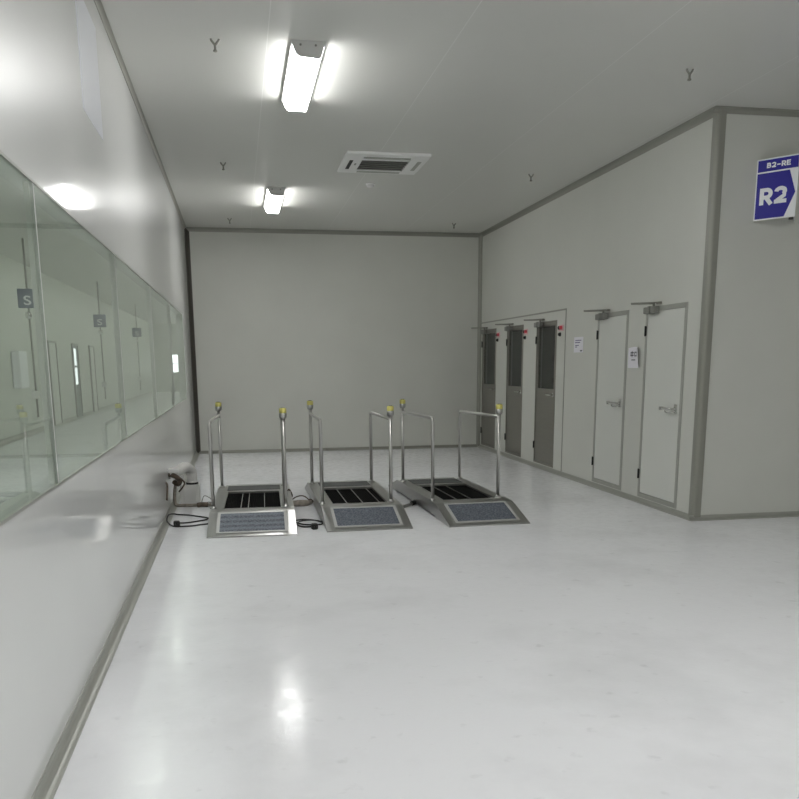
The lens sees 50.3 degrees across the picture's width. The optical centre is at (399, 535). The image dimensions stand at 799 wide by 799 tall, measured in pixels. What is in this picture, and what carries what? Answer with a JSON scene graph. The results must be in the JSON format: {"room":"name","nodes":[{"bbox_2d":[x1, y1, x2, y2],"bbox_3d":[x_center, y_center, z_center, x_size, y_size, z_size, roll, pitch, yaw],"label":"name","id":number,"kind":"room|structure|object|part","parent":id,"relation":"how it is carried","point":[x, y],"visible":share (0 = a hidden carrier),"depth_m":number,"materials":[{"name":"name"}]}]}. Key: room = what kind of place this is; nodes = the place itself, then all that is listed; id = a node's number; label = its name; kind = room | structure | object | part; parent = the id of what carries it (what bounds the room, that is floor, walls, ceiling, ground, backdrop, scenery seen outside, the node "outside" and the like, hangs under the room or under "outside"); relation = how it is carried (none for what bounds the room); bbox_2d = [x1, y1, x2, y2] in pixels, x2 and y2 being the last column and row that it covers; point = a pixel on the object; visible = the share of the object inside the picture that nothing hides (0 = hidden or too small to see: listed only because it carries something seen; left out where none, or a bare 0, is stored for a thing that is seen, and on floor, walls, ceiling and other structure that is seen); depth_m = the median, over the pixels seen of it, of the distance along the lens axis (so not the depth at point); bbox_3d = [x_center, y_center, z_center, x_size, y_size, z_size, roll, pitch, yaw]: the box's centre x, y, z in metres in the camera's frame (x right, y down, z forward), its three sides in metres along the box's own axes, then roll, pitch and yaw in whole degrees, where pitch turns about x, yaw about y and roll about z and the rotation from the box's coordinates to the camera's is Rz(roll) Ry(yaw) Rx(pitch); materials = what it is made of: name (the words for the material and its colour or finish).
{"room":"clean room","nodes":[
{"label":"clean room","id":0,"kind":"room"},
{"bbox_2d":[0,254,118,439],"bbox_3d":[-8.889,-4.517,20.747,0.100,3.867,59.000,-2,12,-10],"label":"wall","id":1,"kind":"structure","parent":0,"point":[69,311],"depth_m":22.66,"materials":[{"name":"grey"}]},
{"bbox_2d":[11,351,29,388],"bbox_3d":[-8.337,-3.641,18.694,0.180,0.800,0.700,-2,12,-10],"label":"upper cabinet","id":2,"kind":"object","parent":1,"relation":"attached to","point":[18,358],"visible":1,"depth_m":18.42,"materials":[{"name":"white"}]},
{"bbox_2d":[47,340,62,425],"bbox_3d":[-9.084,-4.015,22.472,0.090,2.200,1.000,-2,12,-10],"label":"door","id":3,"kind":"structure","parent":1,"relation":"in","point":[51,345],"depth_m":22.45,"materials":[{"name":"silver metal"}]},
{"bbox_2d":[0,402,118,446],"bbox_3d":[-8.779,-2.675,21.140,0.100,0.100,59.000,-2,12,-10],"label":"baseboard","id":4,"kind":"structure","parent":1,"relation":"attached to","point":[23,435],"depth_m":20.52,"materials":[{"name":"silver metal"}]},
{"bbox_2d":[71,343,83,417],"bbox_3d":[-9.679,-4.647,25.604,0.090,2.200,0.900,-2,12,-10],"label":"door","id":5,"kind":"structure","parent":1,"relation":"in","point":[74,347],"depth_m":25.54,"materials":[{"name":"silver metal"}]},
{"bbox_3d":[-9.670,-5.040,25.402,0.010,1.050,0.380,-2,12,-10],"label":"glass","id":6,"kind":"part","parent":5,"relation":"part of","materials":[{"name":"clear glass"}]},
{"bbox_2d":[88,345,98,411],"bbox_3d":[-10.229,-5.231,28.495,0.090,2.200,0.900,-2,12,-10],"label":"door","id":7,"kind":"structure","parent":1,"relation":"in","point":[90,348],"depth_m":28.43,"materials":[{"name":"silver metal"}]},
{"bbox_2d":[0,0,195,798],"bbox_3d":[-1.640,-1.165,4.014,0.100,3.867,22.790,-2,12,-10],"label":"wall","id":8,"kind":"structure","parent":0,"point":[70,561],"depth_m":4.22,"materials":[{"name":"white paint"}]},
{"bbox_2d":[0,150,59,525],"bbox_3d":[-1.299,-0.604,2.452,0.039,1.268,2.437,-2,12,-10],"label":"window","id":9,"kind":"structure","parent":8,"relation":"in","point":[28,189],"depth_m":3.58,"materials":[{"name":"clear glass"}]},
{"bbox_2d":[33,180,127,484],"bbox_3d":[-1.741,-1.074,4.779,0.039,1.268,2.417,-2,12,-10],"label":"window","id":10,"kind":"structure","parent":8,"relation":"in","point":[111,254],"depth_m":5.73,"materials":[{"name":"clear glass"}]},
{"bbox_3d":[-1.730,-1.073,4.776,0.011,1.244,2.397,-2,12,-10],"label":"glass pane","id":11,"kind":"part","parent":10,"relation":"part of","materials":[{"name":"clear glass"}]},
{"bbox_2d":[75,0,102,139],"bbox_3d":[-1.851,-2.805,5.080,0.004,0.660,0.720,-2,12,-10],"label":"sheet","id":12,"kind":"object","parent":8,"relation":"attached to","point":[86,31],"visible":1,"depth_m":5.04,"materials":[{"name":"white plastic"}]},
{"bbox_2d":[31,451,198,798],"bbox_3d":[-1.543,0.709,4.359,0.055,0.055,22.690,-2,12,-10],"label":"baseboard","id":13,"kind":"structure","parent":8,"relation":"attached to","point":[48,784],"depth_m":4.23,"materials":[{"name":"silver metal"}]},
{"bbox_2d":[115,254,157,438],"bbox_3d":[-2.183,-1.543,7.104,0.039,1.268,2.432,-2,12,-10],"label":"window","id":14,"kind":"structure","parent":8,"relation":"in","point":[133,292],"depth_m":6.84,"materials":[{"name":"clear glass"}]},
{"bbox_2d":[94,0,185,228],"bbox_3d":[-1.577,-3.037,3.596,0.034,0.034,22.690,-2,12,-10],"label":"trim","id":15,"kind":"structure","parent":8,"relation":"attached to","point":[98,3],"depth_m":7.15,"materials":[{"name":"silver metal"}]},
{"bbox_2d":[150,285,174,417],"bbox_3d":[-2.624,-2.012,9.427,0.039,1.268,2.412,-2,12,-10],"label":"window","id":16,"kind":"structure","parent":8,"relation":"in","point":[160,308],"depth_m":9.23,"materials":[{"name":"clear glass"}]},
{"bbox_2d":[169,302,186,405],"bbox_3d":[-3.076,-2.491,11.802,0.039,1.268,2.542,-2,12,-10],"label":"window","id":17,"kind":"structure","parent":8,"relation":"in","point":[176,320],"depth_m":11.64,"materials":[{"name":"clear glass"}]},
{"bbox_2d":[168,462,197,484],"bbox_3d":[-2.438,-0.678,9.507,0.174,0.266,0.569,2,12,13],"label":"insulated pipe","id":18,"kind":"object","parent":8,"relation":"attached to","point":[180,469],"visible":0.96,"depth_m":9.52,"materials":[{"name":"grey plastic"}]},
{"bbox_2d":[189,232,478,450],"bbox_3d":[0.143,-3.538,15.647,7.757,3.867,0.100,-2,12,-10],"label":"wall","id":19,"kind":"structure","parent":0,"point":[353,326],"depth_m":15.34,"materials":[{"name":"white paint"}]},
{"bbox_2d":[184,228,200,452],"bbox_3d":[-3.617,-3.358,14.878,0.075,3.867,0.075,-2,12,-10],"label":"trim","id":20,"kind":"structure","parent":19,"relation":"attached to","point":[187,238],"depth_m":14.88,"materials":[{"name":"grey metal"}]},
{"bbox_2d":[186,227,480,237],"bbox_3d":[-1.082,-5.332,14.966,5.257,0.065,0.065,-2,12,-10],"label":"trim","id":21,"kind":"structure","parent":19,"relation":"attached to","point":[190,229],"depth_m":14.95,"materials":[{"name":"silver metal"}]},
{"bbox_2d":[199,444,477,453],"bbox_3d":[-1.060,-1.601,15.732,5.257,0.050,0.050,-2,12,-10],"label":"baseboard","id":22,"kind":"structure","parent":19,"relation":"attached to","point":[462,445],"depth_m":15.73,"materials":[{"name":"silver metal"}]},
{"bbox_2d":[476,236,482,445],"bbox_3d":[1.484,-3.580,15.810,0.060,3.867,0.060,-2,12,-10],"label":"trim","id":23,"kind":"structure","parent":19,"relation":"attached to","point":[480,241],"depth_m":15.81,"materials":[{"name":"silver metal"}]},
{"bbox_2d":[0,405,798,798],"bbox_3d":[0.020,-2.908,22.766,18.400,0.200,59.400,-2,12,-10],"label":"floor","id":24,"kind":"structure","parent":0,"point":[603,645],"depth_m":4.72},
{"bbox_2d":[166,513,208,526],"bbox_3d":[-2.159,-0.180,8.747,0.461,0.060,0.726,-2,12,-10],"label":"power cable","id":25,"kind":"object","parent":24,"relation":"on","point":[176,523],"visible":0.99,"depth_m":8.55,"materials":[{"name":"black rubber"}]},
{"bbox_2d":[166,473,210,506],"bbox_3d":[-2.272,-0.460,9.217,0.485,0.427,0.790,-2,12,-10],"label":"hose","id":26,"kind":"object","parent":24,"relation":"on","point":[178,480],"visible":0.93,"depth_m":9.50,"materials":[{"name":"grey"}]},
{"bbox_2d":[180,482,200,503],"bbox_3d":[-2.402,-0.478,9.780,0.220,0.235,0.205,-2,12,-10],"label":"box","id":27,"kind":"object","parent":24,"relation":"on","point":[190,494],"visible":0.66,"depth_m":9.68,"materials":[{"name":"white plastic"}]},
{"bbox_2d":[207,402,296,538],"bbox_3d":[-1.609,-0.839,9.232,0.844,1.150,2.960,-2,12,-9],"label":"machine","id":28,"kind":"object","parent":24,"relation":"on","point":[252,510],"visible":1,"depth_m":8.47,"materials":[{"name":"metal"}]},
{"bbox_3d":[-1.983,-0.845,9.194,0.037,0.882,1.522,-2,12,-8],"label":"handrail","id":29,"kind":"part","parent":28,"relation":"part of","materials":[{"name":"grey metal"}]},
{"bbox_3d":[-2.095,-1.004,9.947,0.037,0.896,0.037,-2,12,-9],"label":"post","id":30,"kind":"part","parent":28,"relation":"part of","materials":[{"name":"grey metal"}]},
{"bbox_3d":[-1.273,-0.879,9.338,0.037,0.882,1.522,-2,12,-8],"label":"handrail","id":31,"kind":"part","parent":28,"relation":"part of","materials":[{"name":"grey metal"}]},
{"bbox_3d":[-1.161,-0.733,8.582,0.037,0.896,0.037,-2,12,-9],"label":"post","id":32,"kind":"part","parent":28,"relation":"part of","materials":[{"name":"grey metal"}]},
{"bbox_2d":[287,489,313,506],"bbox_3d":[-1.123,-0.428,9.660,0.319,0.183,0.224,-2,12,-10],"label":"cable bundle","id":33,"kind":"object","parent":24,"relation":"on","point":[296,503],"visible":0.65,"depth_m":9.59,"materials":[{"name":"grey plastic"}]},
{"bbox_2d":[296,519,322,529],"bbox_3d":[-0.883,-0.133,8.473,0.293,0.060,0.573,-2,12,-10],"label":"power cable","id":34,"kind":"object","parent":24,"relation":"on","point":[314,526],"visible":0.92,"depth_m":8.45,"materials":[{"name":"black rubber"}]},
{"bbox_2d":[305,400,412,531],"bbox_3d":[-0.555,-0.897,9.489,0.844,1.150,2.960,-2,12,-10],"label":"machine","id":35,"kind":"object","parent":24,"relation":"on","point":[358,505],"visible":1,"depth_m":8.76,"materials":[{"name":"metal"}]},
{"bbox_3d":[-1.058,-1.060,10.192,0.037,0.896,0.037,-2,12,-10],"label":"post","id":36,"kind":"part","parent":35,"relation":"part of","materials":[{"name":"grey metal"}]},
{"bbox_3d":[-0.928,-0.902,9.442,0.037,0.882,1.522,-2,12,-9],"label":"handrail","id":37,"kind":"part","parent":35,"relation":"part of","materials":[{"name":"grey metal"}]},
{"bbox_3d":[-0.222,-0.939,9.602,0.037,0.882,1.522,-2,12,-9],"label":"handrail","id":38,"kind":"part","parent":35,"relation":"part of","materials":[{"name":"grey metal"}]},
{"bbox_3d":[-0.091,-0.794,8.849,0.037,0.896,0.037,-2,12,-10],"label":"post","id":39,"kind":"part","parent":35,"relation":"part of","materials":[{"name":"grey metal"}]},
{"bbox_2d":[403,500,416,507],"bbox_3d":[0.084,-0.353,9.490,0.064,0.077,0.555,6,13,28],"label":"hose","id":40,"kind":"object","parent":24,"relation":"on","point":[413,502],"visible":0.5,"depth_m":9.53,"materials":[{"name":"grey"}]},
{"bbox_2d":[388,399,529,526],"bbox_3d":[0.569,-0.946,9.692,0.844,1.150,2.960,-3,12,-12],"label":"machine","id":41,"kind":"object","parent":24,"relation":"on","point":[455,502],"visible":1,"depth_m":9.02,"materials":[{"name":"metal"}]},
{"bbox_3d":[0.039,-1.105,10.377,0.037,0.896,0.037,-3,12,-12],"label":"post","id":42,"kind":"part","parent":41,"relation":"part of","materials":[{"name":"grey metal"}]},
{"bbox_3d":[0.197,-0.947,9.632,0.037,0.882,1.522,-3,12,-11],"label":"handrail","id":43,"kind":"part","parent":41,"relation":"part of","materials":[{"name":"grey metal"}]},
{"bbox_3d":[0.897,-0.990,9.817,0.037,0.882,1.522,-3,12,-11],"label":"handrail","id":44,"kind":"part","parent":41,"relation":"part of","materials":[{"name":"grey metal"}]},
{"bbox_3d":[1.055,-0.846,9.069,0.037,0.896,0.037,-3,12,-12],"label":"post","id":45,"kind":"part","parent":41,"relation":"part of","materials":[{"name":"grey metal"}]},
{"bbox_2d":[0,0,798,304],"bbox_3d":[-0.005,-6.894,21.956,18.400,0.200,59.400,-2,12,-10],"label":"ceiling","id":46,"kind":"structure","parent":0,"point":[499,93],"depth_m":7.46,"materials":[{"name":"white paint"}]},
{"bbox_2d":[17,238,39,416],"bbox_3d":[-6.915,-3.853,15.910,0.340,3.267,0.143,-2,12,-10],"label":"hanging sign","id":47,"kind":"object","parent":46,"relation":"hanging from","point":[25,296],"visible":0.98,"depth_m":15.81,"materials":[{"name":"silver metal"}]},
{"bbox_2d":[25,312,31,318],"bbox_3d":[-6.915,-4.103,15.851,0.130,0.140,0.127,-2,12,-10],"label":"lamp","id":48,"kind":"object","parent":47,"relation":"attached to","point":[28,315],"depth_m":15.81,"materials":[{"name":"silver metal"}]},
{"bbox_2d":[93,282,106,398],"bbox_3d":[-8.491,-5.526,24.198,0.340,3.267,0.143,-2,12,-10],"label":"hanging sign","id":49,"kind":"object","parent":46,"relation":"hanging from","point":[99,320],"visible":1,"depth_m":24.10,"materials":[{"name":"silver metal"}]},
{"bbox_2d":[210,38,219,52],"bbox_3d":[-1.326,-3.523,6.114,0.073,0.090,0.031,-2,12,-10],"label":"sprinkler","id":50,"kind":"object","parent":46,"relation":"attached to","point":[211,40],"visible":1,"depth_m":6.11,"materials":[{"name":"silver metal"}]},
{"bbox_3d":[-1.327,-3.543,6.110,0.073,0.049,0.017,-2,12,-10],"label":"frame arm","id":51,"kind":"part","parent":50,"relation":"part of","materials":[{"name":"silver metal"}]},
{"bbox_2d":[264,187,285,213],"bbox_3d":[-1.758,-4.689,11.930,0.244,0.108,1.432,-2,12,-10],"label":"lamp","id":52,"kind":"object","parent":46,"relation":"attached to","point":[274,196],"visible":1,"depth_m":11.62,"materials":[{"name":"grey"}]},
{"bbox_2d":[281,39,324,112],"bbox_3d":[-0.791,-3.663,6.841,0.244,0.108,1.432,-2,12,-10],"label":"lamp","id":53,"kind":"object","parent":46,"relation":"attached to","point":[305,56],"visible":1,"depth_m":6.59,"materials":[{"name":"grey plastic"}]},
{"bbox_2d":[366,183,374,187],"bbox_3d":[-0.378,-4.553,11.078,0.120,0.054,0.120,-2,12,-10],"label":"smoke detector","id":54,"kind":"object","parent":46,"relation":"attached to","point":[369,185],"visible":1,"depth_m":11.04,"materials":[{"name":"white plastic"}]},
{"bbox_2d":[337,151,431,174],"bbox_3d":[-0.196,-4.322,9.883,0.950,0.033,0.970,-2,12,-10],"label":"air conditioner","id":55,"kind":"object","parent":46,"relation":"attached to","point":[352,161],"visible":1,"depth_m":9.82,"materials":[{"name":"white plastic"}]},
{"bbox_2d":[345,160,352,168],"bbox_3d":[-0.584,-4.302,9.865,0.040,0.005,0.440,-2,12,-10],"label":"outlet","id":56,"kind":"object","parent":55,"relation":"attached to","point":[348,163],"depth_m":9.86,"materials":[{"name":"black"}]},
{"bbox_2d":[357,171,399,173],"bbox_3d":[-0.261,-4.388,10.278,0.520,0.004,0.070,-2,12,-10],"label":"outlet","id":57,"kind":"object","parent":55,"relation":"attached to","point":[375,172],"depth_m":10.27,"materials":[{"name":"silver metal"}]},
{"bbox_2d":[357,160,407,170],"bbox_3d":[-0.203,-4.340,9.971,0.544,0.022,0.510,-2,12,-10],"label":"grille","id":58,"kind":"object","parent":55,"relation":"attached to","point":[362,165],"depth_m":10.00,"materials":[{"name":"grey plastic"}]},
{"bbox_2d":[366,157,410,159],"bbox_3d":[-0.125,-4.249,9.589,0.510,0.004,0.070,-2,12,-10],"label":"outlet","id":59,"kind":"object","parent":55,"relation":"attached to","point":[371,158],"depth_m":9.58,"materials":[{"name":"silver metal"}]},
{"bbox_2d":[410,162,420,170],"bbox_3d":[0.190,-4.330,9.980,0.045,0.004,0.450,-2,12,-10],"label":"outlet","id":60,"kind":"object","parent":55,"relation":"attached to","point":[415,166],"depth_m":9.98,"materials":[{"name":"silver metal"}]},
{"bbox_2d":[686,68,693,80],"bbox_3d":[2.322,-3.686,6.806,0.073,0.090,0.031,-2,12,-10],"label":"sprinkler","id":61,"kind":"object","parent":46,"relation":"attached to","point":[687,71],"visible":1,"depth_m":6.80,"materials":[{"name":"silver metal"}]},
{"bbox_2d":[480,118,712,512],"bbox_3d":[2.272,-2.830,12.090,0.100,3.867,7.811,-2,12,-10],"label":"wall","id":62,"kind":"structure","parent":0,"point":[635,232],"depth_m":10.52,"materials":[{"name":"white paint"}]},
{"bbox_2d":[471,327,495,448],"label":"door","id":63,"kind":"structure","parent":62,"relation":"in","point":[487,429],"depth_m":15.69,"materials":[{"name":"metal"}]},
{"bbox_3d":[1.466,-3.748,15.426,0.330,0.050,0.104,7,14,34],"label":"closer arm","id":64,"kind":"part","parent":63,"relation":"part of","materials":[{"name":"silver metal"}]},
{"bbox_3d":[1.645,-2.669,15.459,0.064,2.100,0.870,-2,12,-10],"label":"frame","id":65,"kind":"part","parent":63,"relation":"part of","materials":[{"name":"metal"}]},
{"bbox_2d":[495,323,523,456],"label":"door","id":66,"kind":"structure","parent":62,"relation":"in","point":[513,420],"depth_m":14.26,"materials":[{"name":"metal"}]},
{"bbox_3d":[1.917,-2.382,14.033,0.064,2.100,0.850,-2,12,-10],"label":"frame","id":67,"kind":"part","parent":66,"relation":"part of","materials":[{"name":"metal"}]},
{"bbox_2d":[481,308,565,323],"bbox_3d":[1.899,-3.511,13.688,0.006,0.022,4.210,-2,12,-10],"label":"trim","id":68,"kind":"structure","parent":62,"relation":"attached to","point":[565,308],"depth_m":13.20,"materials":[{"name":"silver metal"}]},
{"bbox_2d":[523,329,527,338],"bbox_3d":[1.961,-3.151,13.321,0.046,0.158,0.180,-2,12,-10],"label":"plate","id":69,"kind":"object","parent":62,"relation":"attached to","point":[525,331],"visible":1,"depth_m":13.32,"materials":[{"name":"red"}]},
{"bbox_2d":[524,319,556,467],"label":"door","id":70,"kind":"structure","parent":62,"relation":"in","point":[543,443],"depth_m":12.85,"materials":[{"name":"metal"}]},
{"bbox_3d":[2.006,-3.175,12.584,0.330,0.050,0.104,7,14,34],"label":"closer arm","id":71,"kind":"part","parent":70,"relation":"part of","materials":[{"name":"silver metal"}]},
{"bbox_2d":[558,325,563,335],"bbox_3d":[2.237,-2.859,11.870,0.046,0.158,0.180,-2,12,-10],"label":"plate","id":72,"kind":"object","parent":62,"relation":"attached to","point":[560,327],"visible":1,"depth_m":11.83,"materials":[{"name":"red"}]},
{"bbox_2d":[561,308,566,470],"bbox_3d":[2.292,-2.011,11.878,0.006,2.247,0.018,-2,12,-10],"label":"trim","id":73,"kind":"structure","parent":62,"relation":"attached to","point":[566,308],"depth_m":11.87,"materials":[{"name":"silver metal"}]},
{"bbox_2d":[574,337,582,352],"bbox_3d":[2.377,-2.532,11.293,0.004,0.200,0.310,-2,12,-10],"label":"paper notice","id":74,"kind":"object","parent":62,"relation":"attached to","point":[578,341],"visible":1,"depth_m":11.29,"materials":[{"name":"white paper"}]},
{"bbox_2d":[478,445,688,519],"bbox_3d":[2.220,-0.946,12.408,0.050,0.050,7.911,-2,12,-10],"label":"baseboard","id":75,"kind":"structure","parent":62,"relation":"attached to","point":[645,502],"depth_m":10.70,"materials":[{"name":"silver metal"}]},
{"bbox_2d":[479,107,713,236],"bbox_3d":[2.190,-4.681,11.649,0.062,0.062,7.911,-2,12,-10],"label":"trim","id":76,"kind":"structure","parent":62,"relation":"attached to","point":[703,117],"depth_m":9.93,"materials":[{"name":"silver metal"}]},
{"bbox_2d":[584,309,628,489],"bbox_3d":[2.475,-1.668,10.400,0.322,2.140,0.865,-2,12,-10],"label":"door","id":77,"kind":"structure","parent":62,"relation":"in","point":[612,332],"depth_m":10.39,"materials":[{"name":"silver metal"}]},
{"bbox_3d":[2.421,-2.732,10.391,0.330,0.050,0.104,7,14,34],"label":"closer arm","id":78,"kind":"part","parent":77,"relation":"part of","materials":[{"name":"silver metal"}]},
{"bbox_3d":[2.569,-1.588,10.207,0.085,0.100,0.243,-2,12,-10],"label":"handle","id":79,"kind":"part","parent":77,"relation":"part of","materials":[{"name":"silver metal"}]},
{"bbox_2d":[628,347,637,367],"bbox_3d":[2.676,-2.034,9.715,0.033,0.237,0.314,-1,11,-2],"label":"paper notice","id":80,"kind":"object","parent":62,"relation":"attached to","point":[633,351],"visible":1,"depth_m":9.74,"materials":[{"name":"white paper"}]},
{"bbox_2d":[631,301,687,508],"bbox_3d":[2.717,-1.411,9.128,0.322,2.140,0.895,-2,12,-10],"label":"door","id":81,"kind":"structure","parent":62,"relation":"in","point":[665,330],"depth_m":9.11,"materials":[{"name":"silver metal"}]},
{"bbox_3d":[2.660,-2.478,9.133,0.330,0.050,0.104,7,14,34],"label":"closer arm","id":82,"kind":"part","parent":81,"relation":"part of","materials":[{"name":"silver metal"}]},
{"bbox_3d":[2.814,-1.329,8.920,0.085,0.100,0.243,-2,12,-10],"label":"handle","id":83,"kind":"part","parent":81,"relation":"part of","materials":[{"name":"silver metal"}]},
{"bbox_2d":[688,114,798,514],"bbox_3d":[7.245,-2.244,9.049,8.743,3.867,0.100,-2,12,-10],"label":"wall","id":84,"kind":"structure","parent":0,"point":[751,458],"depth_m":8.36,"materials":[{"name":"white paint"}]},
{"bbox_2d":[688,111,726,517],"bbox_3d":[2.982,-2.056,8.257,0.087,3.867,0.087,-2,12,-10],"label":"trim","id":85,"kind":"structure","parent":84,"relation":"attached to","point":[719,119],"depth_m":8.20,"materials":[{"name":"silver metal"}]},
{"bbox_2d":[688,511,798,520],"bbox_3d":[7.246,-0.357,9.352,8.793,0.050,0.050,-2,12,-10],"label":"baseboard","id":86,"kind":"structure","parent":84,"relation":"attached to","point":[787,513],"depth_m":8.68,"materials":[{"name":"silver metal"}]},
{"bbox_2d":[713,106,798,116],"bbox_3d":[7.218,-4.098,8.591,8.803,0.050,0.050,-2,12,-10],"label":"trim","id":87,"kind":"structure","parent":84,"relation":"attached to","point":[716,109],"depth_m":7.89,"materials":[{"name":"silver metal"}]},
{"bbox_2d":[753,153,798,221],"bbox_3d":[3.633,-3.250,8.047,0.385,0.567,0.369,11,16,44],"label":"wall sign","id":88,"kind":"object","parent":84,"relation":"attached to","point":[776,177],"visible":1,"depth_m":7.91,"materials":[{"name":"blue plastic"}]}
]}

